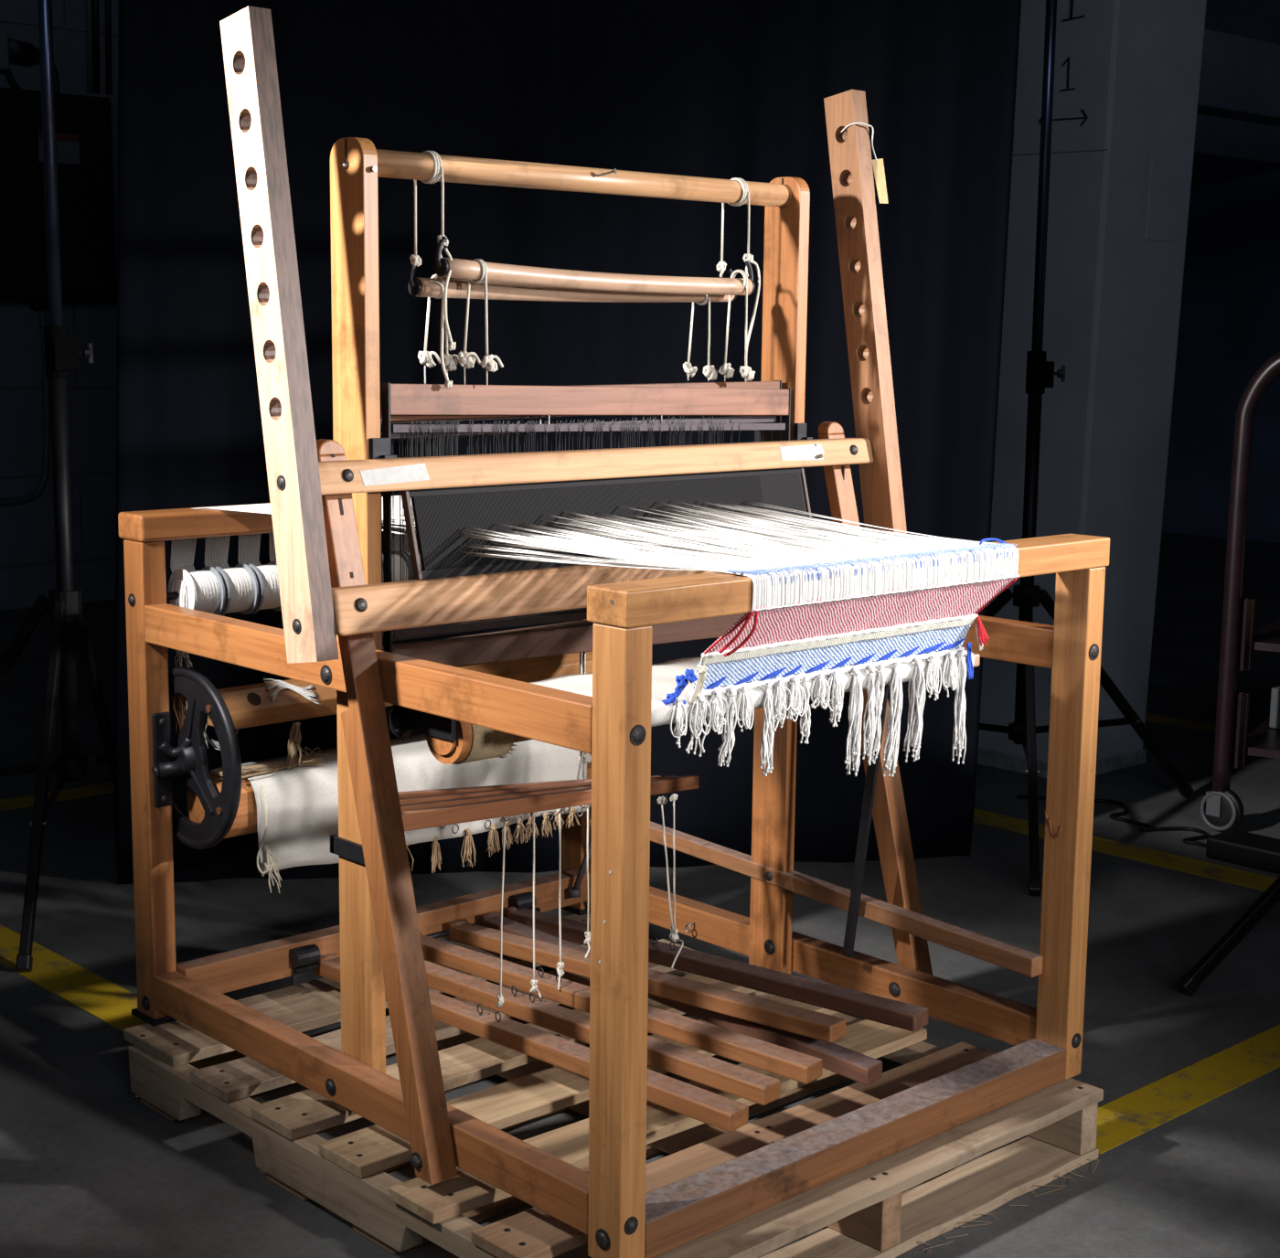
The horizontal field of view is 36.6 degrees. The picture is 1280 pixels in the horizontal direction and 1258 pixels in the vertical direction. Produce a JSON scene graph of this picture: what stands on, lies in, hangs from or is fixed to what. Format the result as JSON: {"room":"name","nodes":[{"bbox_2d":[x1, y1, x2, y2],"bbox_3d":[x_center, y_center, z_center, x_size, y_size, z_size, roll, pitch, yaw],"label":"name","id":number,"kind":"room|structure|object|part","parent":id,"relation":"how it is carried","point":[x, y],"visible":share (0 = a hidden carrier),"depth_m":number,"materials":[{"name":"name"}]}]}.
{"room":"warehouse","nodes":[
{"label":"warehouse","id":0,"kind":"room"},
{"bbox_2d":[0,0,118,567],"bbox_3d":[-2.614,-2.257,8.447,19.000,4.310,0.212,-7,12,-42],"label":"wall","id":1,"kind":"structure","parent":0,"point":[26,529],"depth_m":8.51,"materials":[{"name":"grey paint"}]},
{"bbox_2d":[0,299,50,505],"bbox_3d":[-3.018,-0.957,8.087,1.260,0.926,0.066,-7,12,-42],"label":"conduit","id":2,"kind":"object","parent":1,"relation":"attached to","point":[42,305],"visible":0.75,"depth_m":8.47,"materials":[{"name":"black metal"}]},
{"bbox_2d":[0,25,59,93],"bbox_3d":[-2.620,-2.379,8.199,0.339,0.324,0.107,-7,12,-42],"label":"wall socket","id":3,"kind":"object","parent":1,"relation":"attached to","point":[13,50],"visible":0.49,"depth_m":8.15,"materials":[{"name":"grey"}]},
{"bbox_2d":[0,558,115,610],"bbox_3d":[-3.296,-0.110,8.010,9.000,0.185,0.030,-7,12,-42],"label":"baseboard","id":4,"kind":"structure","parent":1,"relation":"attached to","point":[20,586],"depth_m":8.59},
{"bbox_2d":[0,87,116,300],"bbox_3d":[-2.800,-1.823,8.081,1.250,0.870,0.166,-7,12,-42],"label":"electrical box","id":5,"kind":"object","parent":1,"relation":"attached to","point":[83,123],"visible":1,"depth_m":8.26,"materials":[{"name":"black metal"}]},
{"bbox_2d":[105,0,112,94],"bbox_3d":[-2.345,-3.325,8.345,0.098,1.962,0.028,-7,12,-42],"label":"conduit","id":6,"kind":"object","parent":1,"relation":"attached to","point":[108,3],"visible":1,"depth_m":8.47,"materials":[{"name":"black metal"}]},
{"bbox_2d":[0,532,1279,1257],"bbox_3d":[1.126,0.584,4.782,19.000,0.101,16.000,-7,12,-42],"label":"floor","id":7,"kind":"structure","parent":0,"point":[1188,1129],"depth_m":3.69,"materials":[{"name":"concrete"}]},
{"bbox_2d":[0,0,114,971],"bbox_3d":[-1.205,-0.622,4.015,0.650,2.455,0.780,-7,12,-42],"label":"stand","id":8,"kind":"object","parent":7,"relation":"on","point":[64,602],"visible":0.94,"depth_m":3.99,"materials":[{"name":"black paint"}]},
{"bbox_3d":[-1.478,0.252,4.171,0.468,0.670,0.020,2,9,11],"label":"leg","id":9,"kind":"part","parent":8,"relation":"part of","materials":[{"name":"black paint"}]},
{"bbox_3d":[-1.197,0.301,3.875,0.020,0.669,0.426,0,9,-4],"label":"leg","id":10,"kind":"part","parent":8,"relation":"part of","materials":[{"name":"black paint"}]},
{"bbox_3d":[-1.162,-0.572,4.011,0.052,0.040,0.022,-4,10,-26],"label":"knob","id":11,"kind":"part","parent":8,"relation":"part of","materials":[{"name":"black metal"}]},
{"bbox_3d":[-1.211,0.223,4.380,0.020,0.670,0.455,1,9,0],"label":"leg","id":12,"kind":"part","parent":8,"relation":"part of","materials":[{"name":"black paint"}]},
{"bbox_2d":[114,0,1021,884],"bbox_3d":[-0.171,-0.798,4.280,2.196,2.752,0.053,-1,9,-9],"label":"curtain","id":13,"kind":"object","parent":7,"relation":"on","point":[710,89],"visible":0.44,"depth_m":4.27,"materials":[{"name":"black fabric"}]},
{"bbox_2d":[123,913,1103,1257],"bbox_3d":[-0.066,0.733,3.040,1.013,0.110,1.237,-7,12,-42],"label":"wooden pallet","id":14,"kind":"object","parent":7,"relation":"on","point":[865,1210],"visible":0.44,"depth_m":2.82,"materials":[{"name":"brown wood"}]},
{"bbox_2d":[117,6,1109,1257],"bbox_3d":[-0.084,-0.097,3.008,1.194,1.540,1.254,-7,12,-42],"label":"loom","id":15,"kind":"object","parent":14,"relation":"on","point":[517,726],"depth_m":2.86,"materials":[{"name":"brown wood"}]},
{"bbox_3d":[-0.796,0.251,3.146,0.042,0.794,0.060,-7,12,-42],"label":"post","id":16,"kind":"part","parent":15,"relation":"part of","materials":[{"name":"brown wood"}]},
{"bbox_3d":[-0.802,0.639,3.205,0.051,0.010,0.074,-7,12,-42],"label":"foot plate","id":17,"kind":"part","parent":15,"relation":"part of","materials":[{"name":"black rubber"}]},
{"bbox_2d":[168,565,224,615],"bbox_3d":[-0.725,-0.053,3.141,0.066,0.092,0.084,-7,12,-42],"label":"spool","id":18,"kind":"object","parent":15,"relation":"on","point":[203,590],"visible":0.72,"depth_m":3.12,"materials":[{"name":"white fabric"}]},
{"bbox_2d":[211,563,258,616],"bbox_3d":[-0.675,-0.064,3.186,0.056,0.084,0.084,-7,12,-42],"label":"spool","id":19,"kind":"object","parent":15,"relation":"on","point":[240,583],"visible":0.77,"depth_m":3.17,"materials":[{"name":"white fabric"}]},
{"bbox_2d":[245,560,281,614],"bbox_3d":[-0.629,-0.070,3.228,0.056,0.084,0.084,-7,12,-42],"label":"spool","id":20,"kind":"object","parent":15,"relation":"on","point":[266,575],"visible":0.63,"depth_m":3.20,"materials":[{"name":"white fabric"}]},
{"bbox_3d":[-0.605,0.340,3.128,0.016,0.191,0.054,7,11,34],"label":"frayed cord","id":21,"kind":"part","parent":15,"relation":"part of","materials":[{"name":"beige fabric"}]},
{"bbox_3d":[-0.473,-0.379,2.535,0.034,0.848,0.208,-7,12,-42],"label":"perforated post","id":22,"kind":"part","parent":15,"relation":"part of","materials":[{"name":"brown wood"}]},
{"bbox_2d":[263,678,321,705],"bbox_3d":[-0.578,0.104,3.214,0.092,0.050,0.030,-5,11,-33],"label":"yarn skein","id":23,"kind":"object","parent":15,"relation":"on","point":[303,691],"visible":1,"depth_m":3.21,"materials":[{"name":"white fabric"}]},
{"bbox_3d":[-0.408,0.054,2.694,0.040,0.060,1.072,-7,12,-42],"label":"rail","id":24,"kind":"part","parent":15,"relation":"part of","materials":[{"name":"brown wood"}]},
{"bbox_3d":[-0.415,0.656,2.787,0.040,0.056,1.072,-7,12,-42],"label":"rail","id":25,"kind":"part","parent":15,"relation":"part of","materials":[{"name":"brown wood"}]},
{"bbox_3d":[-0.434,0.541,3.481,0.884,0.057,0.040,-7,12,-42],"label":"foot rail","id":26,"kind":"part","parent":15,"relation":"part of","materials":[{"name":"brown wood"}]},
{"bbox_2d":[382,550,409,582],"bbox_3d":[-0.446,-0.094,3.396,0.056,0.084,0.084,-7,12,-42],"label":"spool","id":27,"kind":"object","parent":15,"relation":"on","point":[397,552],"visible":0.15,"depth_m":3.38,"materials":[{"name":"white fabric"}]},
{"bbox_2d":[401,550,420,579],"bbox_3d":[-0.401,-0.100,3.438,0.056,0.084,0.084,-7,12,-42],"label":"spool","id":28,"kind":"object","parent":15,"relation":"on","point":[404,551],"visible":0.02,"depth_m":3.41,"materials":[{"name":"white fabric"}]},
{"bbox_3d":[-0.083,-0.351,2.970,0.810,0.049,0.014,-7,12,-42],"label":"harness frame","id":29,"kind":"part","parent":15,"relation":"part of","materials":[{"name":"brown wood"}]},
{"bbox_3d":[-0.097,-0.351,2.984,0.811,0.050,0.014,-7,12,-42],"label":"harness frame","id":30,"kind":"part","parent":15,"relation":"part of","materials":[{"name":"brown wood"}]},
{"bbox_3d":[-0.211,0.432,2.956,0.012,0.311,0.023,-7,12,-42],"label":"treadle cord","id":31,"kind":"part","parent":15,"relation":"part of","materials":[{"name":"fabric"}]},
{"bbox_3d":[-0.165,0.432,3.042,0.015,0.308,0.017,-7,12,-42],"label":"treadle cord","id":32,"kind":"part","parent":15,"relation":"part of","materials":[{"name":"fabric"}]},
{"bbox_3d":[-0.128,0.433,3.125,0.016,0.302,0.038,-1,9,-13],"label":"treadle cord","id":33,"kind":"part","parent":15,"relation":"part of","materials":[{"name":"fabric"}]},
{"bbox_3d":[-0.122,0.550,3.830,0.051,0.010,0.074,-7,12,-42],"label":"foot plate","id":34,"kind":"part","parent":15,"relation":"part of","materials":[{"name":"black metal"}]},
{"bbox_3d":[-0.116,0.162,3.770,0.042,0.794,0.060,-7,12,-42],"label":"post","id":35,"kind":"part","parent":15,"relation":"part of","materials":[{"name":"brown wood"}]},
{"bbox_3d":[-0.068,-0.351,2.956,0.809,0.048,0.014,-7,12,-42],"label":"harness frame","id":36,"kind":"part","parent":15,"relation":"part of","materials":[{"name":"brown wood"}]},
{"bbox_3d":[-0.105,0.439,3.695,0.065,0.152,0.024,2,9,12],"label":"brake rod","id":37,"kind":"part","parent":15,"relation":"part of","materials":[{"name":"grey metal"}]},
{"bbox_3d":[-0.085,0.413,3.202,0.014,0.253,0.065,0,9,-5],"label":"treadle cord","id":38,"kind":"part","parent":15,"relation":"part of","materials":[{"name":"fabric"}]},
{"bbox_3d":[0.004,-0.075,2.917,1.120,0.060,0.043,-7,12,-42],"label":"beater rail","id":39,"kind":"part","parent":15,"relation":"part of","materials":[{"name":"brown wood"}]},
{"bbox_3d":[-0.053,-0.347,2.943,0.808,0.060,0.014,-7,12,-42],"label":"harness frame","id":40,"kind":"part","parent":15,"relation":"part of","materials":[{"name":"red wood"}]},
{"bbox_2d":[170,495,1019,777],"bbox_3d":[-0.110,-0.009,2.969,0.684,0.352,1.218,-7,12,-42],"label":"cloth","id":41,"kind":"object","parent":15,"relation":"on","point":[805,641],"visible":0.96,"depth_m":2.63,"materials":[{"name":"white fabric"}]},
{"bbox_3d":[0.269,0.057,2.637,0.557,0.011,0.011,-7,12,-42],"label":"edge cord","id":42,"kind":"part","parent":41,"relation":"part of","materials":[{"name":"white fabric"}]},
{"bbox_3d":[0.281,0.007,2.601,0.555,0.007,0.007,-7,12,-42],"label":"cream edge cord","id":43,"kind":"part","parent":41,"relation":"part of","materials":[{"name":"white fabric"}]},
{"bbox_3d":[0.336,-0.048,2.542,0.539,0.003,0.003,-7,12,-42],"label":"edge cord","id":44,"kind":"part","parent":41,"relation":"part of","materials":[{"name":"white fabric"}]},
{"bbox_3d":[-0.024,-0.252,2.922,1.120,0.042,0.038,-7,12,-42],"label":"beater rail","id":45,"kind":"part","parent":15,"relation":"part of","materials":[{"name":"brown wood"}]},
{"bbox_3d":[-0.025,0.386,2.326,0.042,0.794,0.060,-7,12,-42],"label":"post","id":46,"kind":"part","parent":15,"relation":"part of","materials":[{"name":"brown wood"}]},
{"bbox_3d":[0.046,0.402,3.226,0.014,0.279,0.125,3,9,13],"label":"treadle cord","id":47,"kind":"part","parent":15,"relation":"part of","materials":[{"name":"fabric"}]},
{"bbox_3d":[0.062,0.411,3.237,0.024,0.301,0.103,1,9,4],"label":"treadle cord","id":48,"kind":"part","parent":15,"relation":"part of","materials":[{"name":"fabric"}]},
{"bbox_3d":[0.266,0.567,3.413,0.040,0.056,1.072,-7,12,-42],"label":"rail","id":49,"kind":"part","parent":15,"relation":"part of","materials":[{"name":"brown wood"}]},
{"bbox_3d":[0.310,0.708,2.696,0.884,0.052,0.062,-7,12,-42],"label":"foot rail","id":50,"kind":"part","parent":15,"relation":"part of","materials":[{"name":"brown wood"}]},
{"bbox_2d":[840,122,888,203],"bbox_3d":[0.381,-0.787,3.269,0.083,0.132,0.027,0,9,-3],"label":"paper tag","id":51,"kind":"object","parent":15,"relation":"hanging from","point":[878,165],"visible":1,"depth_m":3.28,"materials":[{"name":"yellow paper"}]},
{"bbox_3d":[0.390,-0.479,3.298,0.034,0.859,0.201,-7,12,-42],"label":"perforated post","id":52,"kind":"part","parent":15,"relation":"part of","materials":[{"name":"brown wood"}]},
{"bbox_3d":[0.370,0.311,3.171,0.007,0.486,0.080,-7,12,-42],"label":"iron rod","id":53,"kind":"part","parent":15,"relation":"part of","materials":[{"name":"black metal"}]},
{"bbox_3d":[0.242,0.079,2.629,0.700,0.019,0.015,-7,12,-42],"label":"tie rod","id":54,"kind":"part","parent":15,"relation":"part of","materials":[{"name":"brown wood"}]},
{"bbox_3d":[0.273,-0.035,3.320,0.040,0.060,1.072,-7,12,-42],"label":"rail","id":55,"kind":"part","parent":15,"relation":"part of","materials":[{"name":"brown wood"}]},
{"bbox_3d":[0.655,0.297,2.951,0.042,0.794,0.060,-7,12,-42],"label":"post","id":56,"kind":"part","parent":15,"relation":"part of","materials":[{"name":"brown wood"}]},
{"bbox_2d":[979,0,1194,895],"bbox_3d":[0.829,-0.750,4.842,0.916,2.507,1.168,6,10,32],"label":"stand","id":57,"kind":"object","parent":7,"relation":"on","point":[1040,374],"visible":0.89,"depth_m":4.79,"materials":[{"name":"black paint"}]},
{"bbox_3d":[0.713,0.167,5.130,0.581,0.600,0.020,7,11,36],"label":"leg","id":58,"kind":"part","parent":57,"relation":"part of","materials":[{"name":"black paint"}]},
{"bbox_3d":[0.928,0.253,4.584,0.020,0.601,0.645,2,9,7],"label":"leg","id":59,"kind":"part","parent":57,"relation":"part of","materials":[{"name":"black paint"}]},
{"bbox_3d":[1.030,-0.635,4.808,0.052,0.040,0.022,1,9,-1],"label":"knob","id":60,"kind":"part","parent":57,"relation":"part of","materials":[{"name":"black metal"}]},
{"bbox_3d":[1.257,0.178,5.094,0.573,0.599,0.020,-4,10,-29],"label":"leg","id":61,"kind":"part","parent":57,"relation":"part of","materials":[{"name":"black paint"}]},
{"bbox_2d":[977,0,1206,778],"bbox_3d":[1.272,-1.259,5.554,0.593,3.310,0.482,-7,12,-42],"label":"pillar","id":62,"kind":"structure","parent":7,"relation":"on","point":[1127,72],"depth_m":5.40,"materials":[{"name":"paint"}]},
{"bbox_3d":[1.464,-1.205,5.418,0.145,0.230,0.005,-7,12,-42],"label":"patch panel","id":63,"kind":"part","parent":62,"relation":"part of","materials":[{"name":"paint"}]},
{"bbox_2d":[1017,794,1279,874],"bbox_3d":[1.363,0.495,4.865,0.201,0.054,1.011,-5,10,-30],"label":"power cable","id":64,"kind":"object","parent":7,"relation":"on","point":[1232,846],"visible":0.94,"depth_m":4.63,"materials":[{"name":"black rubber"}]},
{"bbox_3d":[1.290,0.490,5.034,0.183,0.010,0.667,-6,11,-36],"label":"cord","id":65,"kind":"part","parent":64,"relation":"part of","materials":[{"name":"black rubber"}]},
{"bbox_2d":[1176,875,1279,995],"bbox_3d":[1.631,-0.444,3.576,0.956,2.307,1.114,-7,12,-42],"label":"stand","id":66,"kind":"object","parent":7,"relation":"on","point":[1189,983],"visible":1,"depth_m":3.70,"materials":[{"name":"black paint"}]},
{"bbox_2d":[1199,352,1279,831],"bbox_3d":[2.025,-0.122,5.045,0.868,1.236,0.980,5,10,27],"label":"cart","id":67,"kind":"object","parent":7,"relation":"on","point":[1221,809],"visible":1,"depth_m":4.84,"materials":[{"name":"red paint"}]},
{"bbox_3d":[1.502,0.254,4.881,0.037,0.190,0.050,-7,12,-42],"label":"bracket plate","id":68,"kind":"part","parent":67,"relation":"part of","materials":[{"name":"red paint"}]},
{"bbox_3d":[1.505,0.012,4.844,0.037,0.180,0.050,-7,12,-42],"label":"bracket plate","id":69,"kind":"part","parent":67,"relation":"part of","materials":[{"name":"red paint"}]},
{"bbox_2d":[1246,716,1279,758],"bbox_3d":[2.053,0.279,5.125,0.746,0.020,0.930,5,10,28],"label":"shelf","id":70,"kind":"object","parent":67,"relation":"attached to","point":[1264,741],"depth_m":4.95,"materials":[{"name":"red paint"}]},
{"bbox_2d":[1252,616,1279,651],"bbox_3d":[2.056,0.012,5.083,0.746,0.020,0.930,5,10,28],"label":"shelf","id":71,"kind":"object","parent":67,"relation":"attached to","point":[1267,638],"depth_m":4.92,"materials":[{"name":"red paint"}]},
{"bbox_2d":[1269,686,1279,729],"bbox_3d":[1.932,0.205,5.158,0.440,0.108,0.303,-7,12,-42],"label":"printed box","id":72,"kind":"object","parent":67,"relation":"on","point":[1274,710],"visible":1,"depth_m":5.11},
{"bbox_2d":[1161,0,1279,543],"bbox_3d":[6.281,-2.265,9.160,0.200,4.310,16.000,-7,12,-42],"label":"wall","id":73,"kind":"structure","parent":0,"point":[1229,327],"depth_m":11.94,"materials":[{"name":"grey paint"}]},
{"bbox_2d":[1193,113,1279,166],"bbox_3d":[1.675,-2.643,9.591,5.900,0.300,0.180,-7,12,-42],"label":"trim","id":74,"kind":"structure","parent":73,"relation":"attached to","point":[1216,138],"depth_m":11.10,"materials":[{"name":"paint"}]},
{"bbox_2d":[1196,28,1279,126],"bbox_3d":[2.830,-2.341,8.377,5.900,0.300,0.180,-7,12,-42],"label":"trim","id":75,"kind":"structure","parent":73,"relation":"attached to","point":[1240,76],"depth_m":7.93,"materials":[{"name":"paint"}]}
]}

